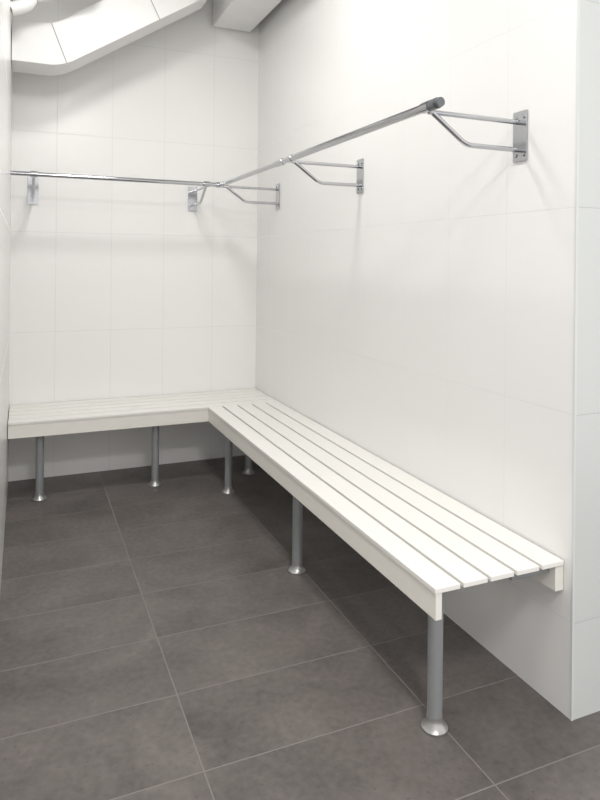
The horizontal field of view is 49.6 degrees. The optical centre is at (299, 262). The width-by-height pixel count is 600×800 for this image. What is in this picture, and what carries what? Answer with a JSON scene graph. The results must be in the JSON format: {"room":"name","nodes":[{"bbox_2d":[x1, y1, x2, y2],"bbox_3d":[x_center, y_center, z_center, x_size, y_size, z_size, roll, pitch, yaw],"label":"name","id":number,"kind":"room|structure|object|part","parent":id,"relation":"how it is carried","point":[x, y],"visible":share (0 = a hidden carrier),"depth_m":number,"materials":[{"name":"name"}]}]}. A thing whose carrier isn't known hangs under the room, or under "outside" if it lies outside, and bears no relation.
{"room":"changing room","nodes":[
{"label":"changing room","id":0,"kind":"room"},
{"bbox_2d":[0,0,12,589],"bbox_3d":[-1.009,-0.275,2.036,0.120,3.150,3.839,1,0,-23],"label":"wall","id":1,"kind":"structure","parent":0,"point":[6,16],"depth_m":2.70,"materials":[{"name":"tile"}]},
{"bbox_2d":[10,0,50,15],"bbox_3d":[-1.241,-1.541,3.337,0.471,0.618,0.081,1,0,-28],"label":"pipe","id":2,"kind":"object","parent":1,"relation":"attached to","point":[18,7],"visible":0.93,"depth_m":3.24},
{"bbox_2d":[8,0,258,481],"bbox_3d":[-1.097,-0.276,4.166,1.685,3.150,0.150,1,0,-23],"label":"wall","id":3,"kind":"structure","parent":0,"point":[118,289],"depth_m":4.11,"materials":[{"name":"tile"}]},
{"bbox_2d":[213,0,281,31],"bbox_3d":[-0.069,-1.694,3.424,0.260,0.288,1.969,1,0,-23],"label":"duct","id":4,"kind":"object","parent":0,"point":[242,15],"depth_m":4.08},
{"bbox_2d":[0,455,599,799],"bbox_3d":[-0.011,1.361,1.272,5.400,0.100,6.339,1,0,-23],"label":"floor","id":5,"kind":"structure","parent":0,"point":[161,642],"depth_m":2.07,"materials":[{"name":"tile"}]},
{"bbox_2d":[8,388,563,736],"bbox_3d":[-0.472,1.081,2.858,1.529,0.450,2.753,1,0,-23],"label":"slatted bench","id":6,"kind":"object","parent":5,"relation":"on","point":[429,544],"visible":1,"depth_m":2.49,"materials":[{"name":"laminate"}]},
{"bbox_3d":[-1.422,1.091,3.545,0.075,0.410,0.075,1,0,-23],"label":"leg","id":7,"kind":"part","parent":6,"relation":"part of","materials":[{"name":"grey metal"}]},
{"bbox_3d":[-0.845,1.097,3.791,0.075,0.410,0.075,1,0,-23],"label":"leg","id":8,"kind":"part","parent":6,"relation":"part of","materials":[{"name":"grey metal"}]},
{"bbox_3d":[-0.405,1.101,3.683,0.075,0.410,0.075,1,0,-23],"label":"leg","id":9,"kind":"part","parent":6,"relation":"part of","materials":[{"name":"grey metal"}]},
{"bbox_3d":[-0.316,1.102,4.016,0.075,0.410,0.075,1,0,-23],"label":"leg","id":10,"kind":"part","parent":6,"relation":"part of","materials":[{"name":"grey metal"}]},
{"bbox_3d":[-0.010,1.105,2.754,0.075,0.410,0.075,1,0,-23],"label":"leg","id":11,"kind":"part","parent":6,"relation":"part of","materials":[{"name":"grey metal"}]},
{"bbox_3d":[0.382,1.109,1.832,0.075,0.410,0.075,1,0,-23],"label":"leg","id":12,"kind":"part","parent":6,"relation":"part of","materials":[{"name":"grey metal"}]},
{"bbox_2d":[256,0,599,719],"bbox_3d":[1.023,-0.254,3.555,1.740,3.150,2.933,1,0,-23],"label":"wall","id":13,"kind":"structure","parent":0,"point":[423,317],"depth_m":2.36,"materials":[{"name":"tile"}]},
{"bbox_2d":[10,97,527,210],"bbox_3d":[-0.483,-0.414,2.918,1.532,0.160,2.623,1,0,-23],"label":"rail","id":14,"kind":"object","parent":13,"relation":"attached to","point":[519,121],"visible":1,"depth_m":2.91,"materials":[{"name":"silver metal"}]},
{"bbox_2d":[570,0,580,720],"bbox_3d":[0.798,-0.257,1.868,0.007,3.150,0.007,1,0,-23],"label":"trim","id":15,"kind":"structure","parent":13,"relation":"attached to","point":[578,1],"depth_m":1.86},
{"bbox_3d":[0.022,-1.889,1.272,5.400,0.100,6.339,1,0,-23],"label":"ceiling","id":16,"kind":"structure","parent":0,"visible":0},
{"bbox_2d":[11,0,206,75],"bbox_3d":[-1.066,-1.454,3.729,1.072,0.787,0.232,1,0,-23],"label":"ventilation duct","id":17,"kind":"object","parent":16,"relation":"attached to","point":[61,47],"visible":1,"depth_m":3.58,"materials":[{"name":"white paint"}]}
]}

